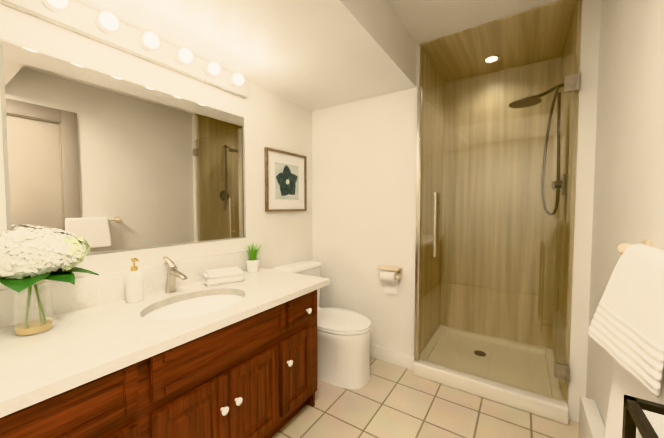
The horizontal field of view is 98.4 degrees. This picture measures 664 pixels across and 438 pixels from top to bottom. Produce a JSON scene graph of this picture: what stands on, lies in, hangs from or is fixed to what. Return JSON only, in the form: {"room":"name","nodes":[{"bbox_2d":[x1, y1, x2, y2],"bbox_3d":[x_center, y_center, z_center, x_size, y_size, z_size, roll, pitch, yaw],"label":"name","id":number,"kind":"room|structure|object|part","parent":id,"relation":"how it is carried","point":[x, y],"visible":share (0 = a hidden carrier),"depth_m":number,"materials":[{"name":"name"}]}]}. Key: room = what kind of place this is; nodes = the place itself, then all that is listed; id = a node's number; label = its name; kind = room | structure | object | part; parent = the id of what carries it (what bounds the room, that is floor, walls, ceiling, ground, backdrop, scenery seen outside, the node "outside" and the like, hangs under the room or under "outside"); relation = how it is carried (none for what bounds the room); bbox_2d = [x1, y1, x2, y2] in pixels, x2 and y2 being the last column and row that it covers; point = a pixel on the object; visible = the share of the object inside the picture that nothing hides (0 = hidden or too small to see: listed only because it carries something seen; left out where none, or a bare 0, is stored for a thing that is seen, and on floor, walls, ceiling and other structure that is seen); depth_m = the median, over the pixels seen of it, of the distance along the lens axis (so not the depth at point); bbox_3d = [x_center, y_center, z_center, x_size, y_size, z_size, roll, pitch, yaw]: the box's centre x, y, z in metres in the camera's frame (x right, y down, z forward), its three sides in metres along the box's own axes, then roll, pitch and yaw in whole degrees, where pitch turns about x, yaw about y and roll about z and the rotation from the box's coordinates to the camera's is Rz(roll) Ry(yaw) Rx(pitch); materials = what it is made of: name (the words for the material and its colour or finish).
{"room":"bathroom","nodes":[
{"label":"bathroom","id":0,"kind":"room"},
{"bbox_2d":[0,3,312,289],"bbox_3d":[-0.809,-0.096,1.877,0.100,2.580,3.906,2,3,33],"label":"wall","id":1,"kind":"structure","parent":0,"point":[274,121],"depth_m":1.92,"materials":[{"name":"paint"}]},
{"bbox_2d":[0,37,245,255],"bbox_3d":[-0.937,-0.275,1.574,0.007,0.865,1.152,2,3,33],"label":"mirror","id":2,"kind":"object","parent":1,"relation":"attached to","point":[101,161],"visible":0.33,"depth_m":1.39,"materials":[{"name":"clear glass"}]},
{"bbox_2d":[0,0,247,97],"bbox_3d":[-0.879,-0.889,1.510,0.146,0.115,1.152,2,3,33],"label":"vanity light","id":3,"kind":"object","parent":1,"relation":"attached to","point":[107,27],"visible":1,"depth_m":1.39,"materials":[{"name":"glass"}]},
{"bbox_2d":[41,0,59,11],"bbox_3d":[-1.130,-0.876,1.158,0.030,0.060,0.060,2,3,33],"label":"socket","id":4,"kind":"object","parent":3,"relation":"attached to","point":[45,7],"depth_m":1.15,"materials":[{"name":"ceramic"}]},
{"bbox_3d":[-1.089,-0.875,1.131,0.080,0.080,0.080,2,3,33],"label":"bulb","id":5,"kind":"part","parent":3,"relation":"part of","materials":[{"name":"white glass"}]},
{"bbox_2d":[95,19,109,32],"bbox_3d":[-1.033,-0.883,1.304,0.030,0.060,0.060,2,3,33],"label":"socket","id":6,"kind":"object","parent":3,"relation":"attached to","point":[98,28],"depth_m":1.29,"materials":[{"name":"ceramic"}]},
{"bbox_3d":[-0.993,-0.882,1.277,0.080,0.080,0.080,2,3,33],"label":"bulb","id":7,"kind":"part","parent":3,"relation":"part of","materials":[{"name":"white glass"}]},
{"bbox_2d":[139,37,150,50],"bbox_3d":[-0.937,-0.889,1.449,0.030,0.060,0.060,2,3,33],"label":"socket","id":8,"kind":"object","parent":3,"relation":"attached to","point":[142,47],"depth_m":1.44,"materials":[{"name":"ceramic"}]},
{"bbox_3d":[-0.897,-0.888,1.423,0.080,0.080,0.080,2,3,33],"label":"bulb","id":9,"kind":"part","parent":3,"relation":"part of","materials":[{"name":"white glass"}]},
{"bbox_2d":[174,53,184,64],"bbox_3d":[-0.840,-0.895,1.595,0.030,0.060,0.060,2,3,33],"label":"socket","id":10,"kind":"object","parent":3,"relation":"attached to","point":[177,61],"depth_m":1.58,"materials":[{"name":"ceramic"}]},
{"bbox_3d":[-0.800,-0.894,1.569,0.080,0.080,0.080,2,3,33],"label":"bulb","id":11,"kind":"part","parent":3,"relation":"part of","materials":[{"name":"white glass"}]},
{"bbox_2d":[204,66,212,76],"bbox_3d":[-0.744,-0.901,1.741,0.030,0.060,0.060,2,3,33],"label":"socket","id":12,"kind":"object","parent":3,"relation":"attached to","point":[206,73],"depth_m":1.73,"materials":[{"name":"ceramic"}]},
{"bbox_3d":[-0.704,-0.900,1.715,0.080,0.080,0.080,2,3,33],"label":"bulb","id":13,"kind":"part","parent":3,"relation":"part of","materials":[{"name":"white glass"}]},
{"bbox_2d":[228,76,235,86],"bbox_3d":[-0.647,-0.908,1.887,0.030,0.060,0.060,2,3,33],"label":"socket","id":14,"kind":"object","parent":3,"relation":"attached to","point":[230,81],"depth_m":1.87,"materials":[{"name":"ceramic"}]},
{"bbox_3d":[-0.607,-0.906,1.861,0.080,0.080,0.080,2,3,33],"label":"bulb","id":15,"kind":"part","parent":3,"relation":"part of","materials":[{"name":"white glass"}]},
{"bbox_2d":[0,249,259,328],"bbox_3d":[-1.126,0.335,1.301,0.020,0.142,2.104,2,3,33],"label":"backsplash","id":16,"kind":"structure","parent":1,"relation":"attached to","point":[86,292],"depth_m":1.33,"materials":[{"name":"white stone"}]},
{"bbox_2d":[264,147,306,211],"bbox_3d":[-0.375,-0.312,2.411,0.022,0.495,0.490,2,3,33],"label":"picture frame","id":17,"kind":"object","parent":1,"relation":"attached to","point":[285,181],"visible":1,"depth_m":2.38,"materials":[{"name":"brown metal"}]},
{"bbox_2d":[276,165,296,195],"bbox_3d":[-0.376,-0.322,2.407,0.001,0.263,0.269,2,3,33],"label":"flower","id":18,"kind":"object","parent":17,"relation":"on","point":[286,175],"depth_m":2.40,"materials":[{"name":"green paper"}]},
{"bbox_2d":[275,162,298,199],"bbox_3d":[-0.375,-0.312,2.411,0.002,0.295,0.290,2,3,33],"label":"art","id":19,"kind":"object","parent":17,"relation":"attached to","point":[286,173],"depth_m":2.41,"materials":[{"name":"green paper"}]},
{"bbox_2d":[74,0,416,110],"bbox_3d":[-0.579,-1.154,1.200,0.980,0.410,2.906,2,3,33],"label":"ceiling","id":20,"kind":"structure","parent":0,"point":[312,55],"depth_m":1.58,"materials":[{"name":"paint"}]},
{"bbox_2d":[312,44,419,355],"bbox_3d":[0.478,-0.137,2.828,1.000,2.580,0.900,2,3,33],"label":"wall","id":21,"kind":"structure","parent":0,"point":[364,161],"depth_m":2.40,"materials":[{"name":"paint"}]},
{"bbox_2d":[377,265,401,294],"bbox_3d":[0.453,0.489,2.260,0.170,0.217,0.117,2,3,33],"label":"paper holder","id":22,"kind":"object","parent":21,"relation":"attached to","point":[390,276],"visible":1,"depth_m":2.24,"materials":[{"name":"white paper"}]},
{"bbox_2d":[370,344,414,369],"bbox_3d":[0.226,1.113,2.501,0.998,0.110,0.012,2,3,33],"label":"baseboard","id":23,"kind":"structure","parent":21,"relation":"attached to","point":[393,357],"depth_m":2.32,"materials":[{"name":"paint"}]},
{"bbox_2d":[420,47,443,353],"bbox_3d":[0.880,-0.099,2.522,0.008,2.430,0.770,2,3,33],"label":"wall panel","id":24,"kind":"object","parent":21,"relation":"attached to","point":[429,76],"visible":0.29,"depth_m":2.47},
{"bbox_2d":[271,357,578,437],"bbox_3d":[0.068,1.267,1.356,2.200,0.100,3.906,2,3,33],"label":"floor","id":25,"kind":"structure","parent":0,"point":[388,400],"depth_m":1.75,"materials":[{"name":"tile"}]},
{"bbox_2d":[0,285,326,437],"bbox_3d":[-0.877,0.837,1.125,0.654,0.777,2.010,2,3,33],"label":"bathroom vanity","id":26,"kind":"object","parent":25,"relation":"on","point":[181,350],"depth_m":1.14,"materials":[{"name":"brown wood"}]},
{"bbox_3d":[-0.835,0.561,0.656,0.020,0.160,0.695,2,3,33],"label":"drawer","id":27,"kind":"part","parent":26,"relation":"part of","materials":[{"name":"brown wood"}]},
{"bbox_3d":[-0.738,0.885,0.816,0.020,0.410,0.345,2,3,33],"label":"door","id":28,"kind":"part","parent":26,"relation":"part of","materials":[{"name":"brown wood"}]},
{"bbox_2d":[0,269,329,412],"bbox_3d":[-0.865,0.431,1.132,0.645,0.035,2.104,2,3,33],"label":"countertop","id":29,"kind":"structure","parent":26,"relation":"on","point":[81,343],"depth_m":1.03,"materials":[{"name":"white stone"}]},
{"bbox_2d":[0,226,98,335],"bbox_3d":[-1.088,0.222,1.036,0.294,0.388,0.375,2,3,33],"label":"flower vase","id":30,"kind":"object","parent":29,"relation":"on","point":[31,256],"visible":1,"depth_m":1.01,"materials":[{"name":"clear glass"}]},
{"bbox_3d":[-1.103,0.307,1.058,0.104,0.216,0.104,2,3,33],"label":"glass","id":31,"kind":"part","parent":30,"relation":"part of","materials":[{"name":"clear glass"}]},
{"bbox_2d":[125,258,143,302],"bbox_3d":[-0.961,0.295,1.396,0.077,0.210,0.074,2,3,33],"label":"soap dispenser","id":32,"kind":"object","parent":29,"relation":"on","point":[134,283],"visible":1,"depth_m":1.37,"materials":[{"name":"white ceramic"}]},
{"bbox_2d":[160,257,187,292],"bbox_3d":[-0.836,0.302,1.525,0.200,0.188,0.056,2,3,33],"label":"faucet","id":33,"kind":"object","parent":29,"relation":"on","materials":[{"name":"silver metal"}]},
{"bbox_2d":[136,289,243,324],"bbox_3d":[-0.650,0.526,1.400,0.381,0.202,0.505,2,3,33],"label":"sink","id":34,"kind":"object","parent":29,"relation":"in","point":[187,306],"depth_m":1.54,"materials":[{"name":"white ceramic"}]},
{"bbox_2d":[202,267,244,285],"bbox_3d":[-0.663,0.349,1.754,0.230,0.073,0.150,-1,3,-32],"label":"folded towel","id":35,"kind":"object","parent":29,"relation":"on","point":[221,276],"visible":0.98,"depth_m":1.71,"materials":[{"name":"white fabric"}]},
{"bbox_2d":[244,242,265,272],"bbox_3d":[-0.531,0.269,2.012,0.165,0.210,0.229,2,3,33],"label":"plant pot","id":36,"kind":"object","parent":29,"relation":"on","point":[252,262],"visible":1,"depth_m":2.00,"materials":[{"name":"ceramic"}]},
{"bbox_3d":[-0.563,0.330,2.035,0.090,0.086,0.090,2,3,33],"label":"pot","id":37,"kind":"part","parent":36,"relation":"part of","materials":[{"name":"ceramic"}]},
{"bbox_3d":[-0.537,0.872,1.120,0.020,0.410,0.303,2,3,33],"label":"door","id":38,"kind":"part","parent":26,"relation":"part of","materials":[{"name":"brown wood"}]},
{"bbox_3d":[-0.655,0.789,0.976,0.020,0.667,2.010,2,3,33],"label":"frame","id":39,"kind":"part","parent":26,"relation":"part of","materials":[{"name":"brown wood"}]},
{"bbox_3d":[-0.451,0.803,1.202,0.030,0.034,0.034,2,3,33],"label":"knob","id":40,"kind":"part","parent":26,"relation":"part of","materials":[{"name":"ceramic"}]},
{"bbox_3d":[-0.412,0.801,1.261,0.030,0.034,0.034,2,3,33],"label":"knob","id":41,"kind":"part","parent":26,"relation":"part of","materials":[{"name":"ceramic"}]},
{"bbox_3d":[-0.368,0.861,1.377,0.020,0.410,0.303,2,3,33],"label":"door","id":42,"kind":"part","parent":26,"relation":"part of","materials":[{"name":"brown wood"}]},
{"bbox_3d":[-0.227,0.774,1.541,0.030,0.034,0.034,2,3,33],"label":"knob","id":43,"kind":"part","parent":26,"relation":"part of","materials":[{"name":"ceramic"}]},
{"bbox_3d":[-0.201,0.850,1.629,0.020,0.410,0.262,2,3,33],"label":"door","id":44,"kind":"part","parent":26,"relation":"part of","materials":[{"name":"brown wood"}]},
{"bbox_3d":[-0.169,0.518,1.663,0.020,0.160,0.260,2,3,33],"label":"drawer","id":45,"kind":"part","parent":26,"relation":"part of","materials":[{"name":"brown wood"}]},
{"bbox_2d":[273,260,371,388],"bbox_3d":[-0.052,0.777,2.262,0.772,0.801,0.452,2,3,33],"label":"toilet","id":46,"kind":"object","parent":25,"relation":"on","point":[343,346],"visible":0.58,"depth_m":2.05,"materials":[{"name":"ceramic"}]},
{"bbox_3d":[-0.282,0.579,2.406,0.220,0.417,0.452,2,3,33],"label":"tank","id":47,"kind":"part","parent":46,"relation":"part of","materials":[{"name":"ceramic"}]},
{"bbox_3d":[0.047,0.772,2.197,0.537,0.048,0.402,2,3,33],"label":"seat","id":48,"kind":"part","parent":46,"relation":"part of","materials":[{"name":"ceramic"}]},
{"bbox_3d":[-0.038,0.986,2.262,0.738,0.384,0.402,2,3,33],"label":"bowl","id":49,"kind":"part","parent":46,"relation":"part of","materials":[{"name":"ceramic"}]},
{"bbox_2d":[413,325,568,424],"bbox_3d":[1.230,1.128,2.274,0.918,0.100,0.865,2,3,33],"label":"shower base","id":50,"kind":"object","parent":25,"relation":"on","point":[542,404],"visible":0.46,"depth_m":2.10,"materials":[{"name":"ceramic"}]},
{"bbox_2d":[414,53,580,399],"bbox_3d":[1.013,0.067,1.899,0.918,2.049,0.080,2,3,33],"label":"glass shower door","id":51,"kind":"structure","parent":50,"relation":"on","point":[571,83],"depth_m":1.88,"materials":[{"name":"clear glass"}]},
{"bbox_3d":[0.749,0.041,2.064,0.022,0.460,0.067,2,3,33],"label":"handle","id":52,"kind":"part","parent":51,"relation":"part of","materials":[{"name":"silver metal"}]},
{"bbox_2d":[622,395,663,437],"bbox_3d":[0.541,0.815,0.388,0.141,0.885,0.446,2,3,33],"label":"hamper","id":53,"kind":"object","parent":25,"relation":"on","point":[645,417],"visible":1,"depth_m":0.56,"materials":[{"name":"black metal"}]},
{"bbox_2d":[388,0,558,44],"bbox_3d":[0.476,-1.299,0.977,1.020,0.100,3.706,2,3,33],"label":"ceiling","id":54,"kind":"structure","parent":0,"point":[423,21],"depth_m":1.79,"materials":[{"name":"paint"}]},
{"bbox_2d":[419,0,577,82],"bbox_3d":[1.253,-1.298,2.206,0.922,0.008,0.800,2,3,33],"label":"ceiling panel","id":55,"kind":"object","parent":54,"relation":"attached to","point":[536,34],"visible":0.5,"depth_m":2.11,"materials":[{"name":"brown wood"}]},
{"bbox_2d":[483,55,500,63],"bbox_3d":[1.299,-1.296,2.332,0.128,0.004,0.128,2,3,33],"label":"recessed light","id":56,"kind":"object","parent":55,"relation":"attached to","point":[491,59],"visible":1,"depth_m":2.33,"materials":[{"name":"white glass"}]},
{"bbox_2d":[567,0,600,421],"bbox_3d":[1.739,-0.102,1.996,0.178,2.580,0.900,2,3,33],"label":"wall","id":57,"kind":"structure","parent":0,"point":[585,149],"depth_m":1.65,"materials":[{"name":"paint"}]},
{"bbox_2d":[552,0,581,400],"bbox_3d":[1.639,-0.078,2.021,0.017,2.430,0.770,2,3,33],"label":"wall panel","id":58,"kind":"object","parent":57,"relation":"attached to","point":[572,46],"visible":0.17,"depth_m":1.84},
{"bbox_2d":[509,83,564,214],"bbox_3d":[1.493,-0.502,2.111,0.344,0.945,0.215,2,3,33],"label":"shower fixture","id":59,"kind":"object","parent":58,"relation":"attached to","point":[535,101],"depth_m":2.02,"materials":[{"name":"silver metal"}]},
{"bbox_3d":[1.571,-0.920,2.048,0.164,0.071,0.023,2,3,33],"label":"arm","id":60,"kind":"part","parent":59,"relation":"part of"},
{"bbox_3d":[1.618,-0.242,2.010,0.008,0.150,0.150,2,3,33],"label":"valve plate","id":61,"kind":"part","parent":59,"relation":"part of","materials":[{"name":"silver metal"}]},
{"bbox_2d":[586,0,663,427],"bbox_3d":[1.167,-0.062,1.059,0.100,2.580,1.296,2,3,33],"label":"wall","id":62,"kind":"structure","parent":0,"point":[628,202],"depth_m":1.16,"materials":[{"name":"paint"}]},
{"bbox_2d":[579,397,605,437],"bbox_3d":[1.032,1.075,1.052,0.060,0.270,1.035,2,3,33],"label":"heater","id":63,"kind":"object","parent":62,"relation":"attached to","point":[591,424],"visible":0.96,"depth_m":1.36,"materials":[{"name":"paint"}]},
{"bbox_2d":[588,239,663,437],"bbox_3d":[0.823,0.447,0.791,0.154,0.753,0.451,2,3,33],"label":"towel rail","id":64,"kind":"object","parent":62,"relation":"attached to","point":[626,330],"visible":0.9,"depth_m":0.73,"materials":[{"name":"white fabric"}]},
{"bbox_2d":[604,360,663,437],"bbox_3d":[0.804,0.458,0.748,0.081,0.739,0.331,2,3,33],"label":"bath towel","id":65,"kind":"object","parent":64,"relation":"hanging from","point":[642,379],"depth_m":0.74,"materials":[{"name":"white fabric"}]},
{"bbox_3d":[1.575,-0.127,2.583,1.100,2.580,0.100,2,3,33],"label":"wall","id":66,"kind":"structure","parent":0,"visible":0},
{"bbox_2d":[440,57,561,349],"bbox_3d":[1.471,-0.102,2.588,0.922,2.430,0.008,2,3,33],"label":"wall panel","id":67,"kind":"object","parent":66,"relation":"attached to","point":[524,312],"depth_m":2.56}
]}

